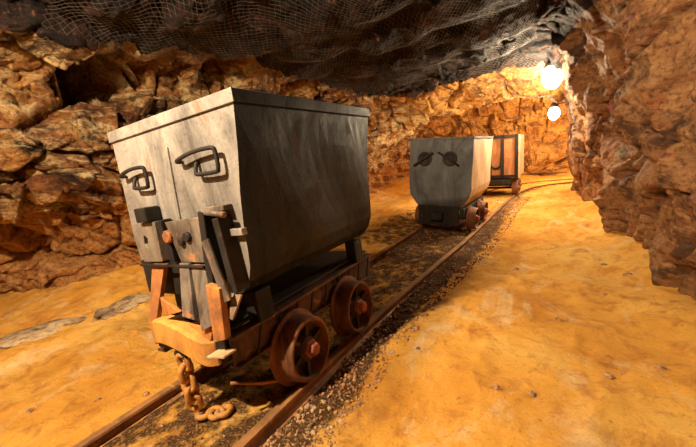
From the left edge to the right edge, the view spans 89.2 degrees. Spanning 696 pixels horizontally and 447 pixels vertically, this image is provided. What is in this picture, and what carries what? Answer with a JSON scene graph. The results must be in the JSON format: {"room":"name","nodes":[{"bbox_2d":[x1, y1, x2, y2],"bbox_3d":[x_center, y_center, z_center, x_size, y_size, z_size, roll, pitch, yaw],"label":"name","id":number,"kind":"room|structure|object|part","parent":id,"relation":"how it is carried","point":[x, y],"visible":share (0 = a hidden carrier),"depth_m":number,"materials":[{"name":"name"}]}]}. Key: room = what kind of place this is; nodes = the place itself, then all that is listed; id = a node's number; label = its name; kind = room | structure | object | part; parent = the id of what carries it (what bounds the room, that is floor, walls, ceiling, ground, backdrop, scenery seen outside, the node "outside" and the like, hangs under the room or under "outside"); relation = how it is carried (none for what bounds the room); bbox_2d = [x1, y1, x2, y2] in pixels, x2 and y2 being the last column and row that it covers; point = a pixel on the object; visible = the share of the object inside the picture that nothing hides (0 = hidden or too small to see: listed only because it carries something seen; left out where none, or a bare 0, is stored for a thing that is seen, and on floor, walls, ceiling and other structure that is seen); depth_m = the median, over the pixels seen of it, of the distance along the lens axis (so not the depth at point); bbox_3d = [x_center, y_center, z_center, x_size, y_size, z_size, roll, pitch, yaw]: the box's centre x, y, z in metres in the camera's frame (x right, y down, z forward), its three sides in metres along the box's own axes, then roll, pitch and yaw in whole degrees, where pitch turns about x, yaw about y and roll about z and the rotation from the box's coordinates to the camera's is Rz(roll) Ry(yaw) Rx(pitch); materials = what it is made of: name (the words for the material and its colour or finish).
{"room":"underground passage","nodes":[
{"label":"underground passage","id":0,"kind":"room"},
{"bbox_2d":[0,29,447,293],"bbox_3d":[-0.857,-1.375,6.044,3.263,3.656,14.867,3,13,34],"label":"wall","id":1,"kind":"structure","parent":0,"point":[65,218],"depth_m":3.79,"materials":[{"name":"brown stone"}]},
{"bbox_2d":[0,0,597,97],"bbox_3d":[-0.182,-1.825,2.002,4.454,1.070,8.694,2,13,30],"label":"ceiling","id":2,"kind":"structure","parent":0,"point":[554,19],"depth_m":3.54,"materials":[{"name":"grey stone"}]},
{"bbox_2d":[36,0,539,97],"bbox_3d":[0.124,-2.070,3.452,3.869,0.904,4.103,2,13,30],"label":"net","id":3,"kind":"object","parent":2,"relation":"attached to","point":[407,1],"visible":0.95,"depth_m":3.55,"materials":[{"name":"fabric"}]},
{"bbox_2d":[449,52,547,97],"bbox_3d":[2.355,-2.283,5.511,1.338,0.469,1.077,2,13,30],"label":"net","id":4,"kind":"object","parent":2,"relation":"attached to","point":[531,57],"visible":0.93,"depth_m":5.37,"materials":[{"name":"fabric"}]},
{"bbox_2d":[0,174,695,446],"bbox_3d":[1.431,-0.352,6.970,8.800,0.517,17.200,2,13,30],"label":"floor","id":5,"kind":"structure","parent":0,"point":[498,325],"depth_m":2.06,"materials":[{"name":"sand"}]},
{"bbox_2d":[26,407,33,412],"bbox_3d":[-1.820,1.071,2.020,0.038,0.024,0.044,-12,13,-35],"label":"stone","id":6,"kind":"object","parent":5,"relation":"on","point":[31,409],"visible":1,"depth_m":2.01,"materials":[{"name":"brown stone"}]},
{"bbox_2d":[0,316,86,349],"bbox_3d":[-2.689,0.951,3.047,0.508,0.139,0.676,-1,12,19],"label":"boulder","id":7,"kind":"object","parent":5,"relation":"on","point":[45,329],"visible":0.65,"depth_m":2.99,"materials":[{"name":"grey stone"}]},
{"bbox_2d":[94,292,150,319],"bbox_3d":[-2.157,0.792,3.463,0.367,0.126,0.654,-3,11,6],"label":"boulder","id":8,"kind":"object","parent":5,"relation":"on","point":[126,304],"visible":0.88,"depth_m":3.34,"materials":[{"name":"grey stone"}]},
{"bbox_2d":[73,178,573,446],"bbox_3d":[1.841,0.081,5.153,15.718,0.164,3.500,-14,14,-40],"label":"rail","id":9,"kind":"object","parent":5,"relation":"on","point":[114,429],"visible":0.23,"depth_m":1.90,"materials":[{"name":"metal"}]},
{"bbox_2d":[107,87,373,420],"bbox_3d":[-0.511,0.094,2.195,1.031,1.527,1.423,2,13,30],"label":"cart","id":10,"kind":"object","parent":9,"relation":"on","point":[238,200],"visible":1,"depth_m":1.71,"materials":[{"name":"grey metal"}]},
{"bbox_3d":[-1.086,-0.225,1.801,0.255,0.121,0.051,-3,10,31],"label":"handle","id":11,"kind":"part","parent":10,"relation":"part of","materials":[{"name":"metal"}]},
{"bbox_3d":[-1.001,0.092,1.813,0.182,0.205,0.045,-3,10,31],"label":"latch plate","id":12,"kind":"part","parent":10,"relation":"part of","materials":[{"name":"grey wood"}]},
{"bbox_3d":[-0.962,0.357,1.796,0.119,0.294,0.106,-3,10,31],"label":"leg","id":13,"kind":"part","parent":10,"relation":"part of","materials":[{"name":"brown wood"}]},
{"bbox_3d":[-0.905,0.277,1.831,0.500,0.185,0.018,-3,10,31],"label":"panel","id":14,"kind":"part","parent":10,"relation":"part of","materials":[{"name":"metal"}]},
{"bbox_3d":[-0.863,0.206,1.714,0.510,0.014,0.014,-3,10,31],"label":"cross rod","id":15,"kind":"part","parent":10,"relation":"part of","materials":[{"name":"metal"}]},
{"bbox_3d":[-0.742,0.076,1.655,0.259,0.210,0.045,-3,10,31],"label":"coupling plate","id":16,"kind":"part","parent":10,"relation":"part of","materials":[{"name":"grey wood"}]},
{"bbox_3d":[-0.744,0.310,1.647,0.127,0.245,0.093,-3,10,31],"label":"leg","id":17,"kind":"part","parent":10,"relation":"part of","materials":[{"name":"grey wood"}]},
{"bbox_3d":[-0.654,-0.262,1.536,0.294,0.121,0.051,-3,10,31],"label":"handle","id":18,"kind":"part","parent":10,"relation":"part of","materials":[{"name":"metal"}]},
{"bbox_3d":[-0.638,0.333,1.594,0.203,0.284,0.102,-3,10,31],"label":"leg","id":19,"kind":"part","parent":10,"relation":"part of","materials":[{"name":"grey wood"}]},
{"bbox_3d":[-0.562,0.384,1.521,0.094,0.244,0.074,-3,10,31],"label":"leg","id":20,"kind":"part","parent":10,"relation":"part of","materials":[{"name":"brown wood"}]},
{"bbox_3d":[-0.559,-0.067,1.526,0.120,0.022,0.050,-3,10,31],"label":"hinge plate","id":21,"kind":"part","parent":10,"relation":"part of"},
{"bbox_3d":[-0.550,0.566,1.538,0.115,0.025,0.070,-3,10,31],"label":"foot plate","id":22,"kind":"part","parent":10,"relation":"part of","materials":[{"name":"metal"}]},
{"bbox_2d":[112,102,370,296],"bbox_3d":[-0.508,-0.190,2.191,0.964,0.882,1.170,-3,10,31],"label":"tub","id":23,"kind":"object","parent":10,"relation":"in","point":[292,175],"depth_m":1.70,"materials":[{"name":"grey metal"}]},
{"bbox_3d":[-0.440,0.767,1.708,0.247,0.112,0.026,-12,13,-34],"label":"brake rod","id":24,"kind":"part","parent":10,"relation":"part of","materials":[{"name":"brown metal"}]},
{"bbox_3d":[-0.437,0.357,2.263,0.560,0.012,1.300,-3,10,31],"label":"deck plate","id":25,"kind":"part","parent":10,"relation":"part of","materials":[{"name":"metal"}]},
{"bbox_2d":[409,136,492,230],"bbox_3d":[1.568,-0.631,5.296,0.915,1.332,1.402,2,13,32],"label":"cart","id":26,"kind":"object","parent":9,"relation":"on","point":[449,176],"visible":1,"depth_m":4.82,"materials":[{"name":"grey metal"}]},
{"bbox_3d":[1.233,-0.106,4.866,0.560,0.260,0.125,6,15,31],"label":"plate","id":27,"kind":"part","parent":26,"relation":"part of","materials":[{"name":"metal"}]},
{"bbox_2d":[481,134,523,195],"bbox_3d":[3.496,-1.346,8.144,0.914,1.318,1.472,2,13,30],"label":"cart","id":28,"kind":"object","parent":9,"relation":"on","point":[507,156],"visible":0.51,"depth_m":7.55,"materials":[{"name":"metal"}]},
{"bbox_3d":[3.509,-1.021,8.184,0.620,0.120,1.420,2,13,30],"label":"frame","id":29,"kind":"part","parent":28,"relation":"part of","materials":[{"name":"metal"}]},
{"bbox_3d":[3.211,-1.020,7.672,0.880,0.055,0.050,2,13,30],"label":"cross rail","id":30,"kind":"part","parent":28,"relation":"part of","materials":[{"name":"metal"}]},
{"bbox_2d":[491,137,518,178],"bbox_3d":[3.512,-1.556,8.172,0.892,0.900,1.325,2,13,30],"label":"tub","id":31,"kind":"object","parent":28,"relation":"in","point":[505,148],"depth_m":7.51,"materials":[{"name":"brown wood"}]},
{"bbox_3d":[3.146,-1.837,7.513,0.880,0.055,0.050,2,13,30],"label":"cross rail","id":32,"kind":"part","parent":28,"relation":"part of","materials":[{"name":"metal"}]},
{"bbox_3d":[3.897,-1.550,7.947,0.025,0.885,1.320,2,13,30],"label":"panel","id":33,"kind":"part","parent":28,"relation":"part of","materials":[{"name":"metal"}]},
{"bbox_2d":[145,196,531,446],"bbox_3d":[1.127,0.296,4.215,1.138,0.187,8.455,3,13,32],"label":"gravel","id":34,"kind":"object","parent":5,"relation":"on","point":[342,414],"visible":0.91,"depth_m":2.33,"materials":[{"name":"gravel"}]},
{"bbox_2d":[233,182,571,446],"bbox_3d":[2.091,0.182,4.460,14.790,0.098,3.101,-14,15,-42],"label":"rail","id":35,"kind":"object","parent":5,"relation":"on","point":[284,410],"visible":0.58,"depth_m":2.01,"materials":[{"name":"metal"}]},
{"bbox_2d":[491,384,500,389],"bbox_3d":[0.681,0.753,1.623,0.042,0.020,0.036,-1,11,16],"label":"stone","id":36,"kind":"object","parent":5,"relation":"on","point":[495,386],"visible":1,"depth_m":1.62,"materials":[{"name":"brown stone"}]},
{"bbox_2d":[530,391,536,396],"bbox_3d":[0.824,0.760,1.573,0.031,0.020,0.032,-10,12,-24],"label":"stone","id":37,"kind":"object","parent":5,"relation":"on","point":[532,393],"visible":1,"depth_m":1.57,"materials":[{"name":"stone"}]},
{"bbox_2d":[555,317,562,321],"bbox_3d":[1.303,0.596,2.180,0.046,0.026,0.038,2,13,30],"label":"stone","id":38,"kind":"object","parent":5,"relation":"on","point":[557,319],"visible":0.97,"depth_m":2.17,"materials":[{"name":"brown stone"}]},
{"bbox_2d":[602,372,614,378],"bbox_3d":[1.224,0.717,1.659,0.043,0.028,0.047,-3,11,9],"label":"stone","id":39,"kind":"object","parent":5,"relation":"on","point":[609,375],"visible":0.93,"depth_m":1.65,"materials":[{"name":"brown stone"}]},
{"bbox_2d":[656,364,666,369],"bbox_3d":[1.459,0.671,1.640,0.039,0.024,0.044,-6,11,-6],"label":"stone","id":40,"kind":"object","parent":5,"relation":"on","point":[661,367],"visible":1,"depth_m":1.63,"materials":[{"name":"brown stone"}]},
{"bbox_2d":[408,97,571,175],"bbox_3d":[5.884,-2.819,11.224,8.447,3.232,1.506,2,13,30],"label":"wall","id":41,"kind":"structure","parent":0,"point":[545,139],"depth_m":11.59,"materials":[{"name":"brown stone"}]},
{"bbox_2d":[558,0,695,299],"bbox_3d":[3.384,-0.934,3.838,2.960,2.751,14.784,4,14,38],"label":"wall","id":42,"kind":"structure","parent":0,"point":[629,67],"depth_m":2.42,"materials":[{"name":"brown stone"}]},
{"bbox_2d":[397,61,562,116],"bbox_3d":[4.137,-3.059,7.809,3.679,1.212,6.273,3,13,35],"label":"wall","id":43,"kind":"structure","parent":42,"relation":"attached to","point":[453,99],"depth_m":6.08,"materials":[{"name":"brown stone"}]},
{"bbox_2d":[541,60,562,88],"bbox_3d":[3.006,-2.227,5.104,0.362,0.529,0.270,2,13,30],"label":"lamp","id":44,"kind":"object","parent":42,"relation":"hanging from","point":[551,78],"visible":0.8,"depth_m":5.07,"materials":[{"name":"white glass"}]},
{"bbox_2d":[548,102,563,119],"bbox_3d":[4.107,-2.180,6.785,0.453,0.337,0.211,2,13,30],"label":"lamp","id":45,"kind":"object","parent":42,"relation":"attached to","point":[554,112],"visible":0.98,"depth_m":6.78,"materials":[{"name":"white glass"}]},
{"bbox_3d":[3.998,-2.140,6.852,0.200,0.250,0.200,2,13,30],"label":"bulb","id":46,"kind":"part","parent":45,"relation":"part of","materials":[{"name":"white glass"}]}
]}

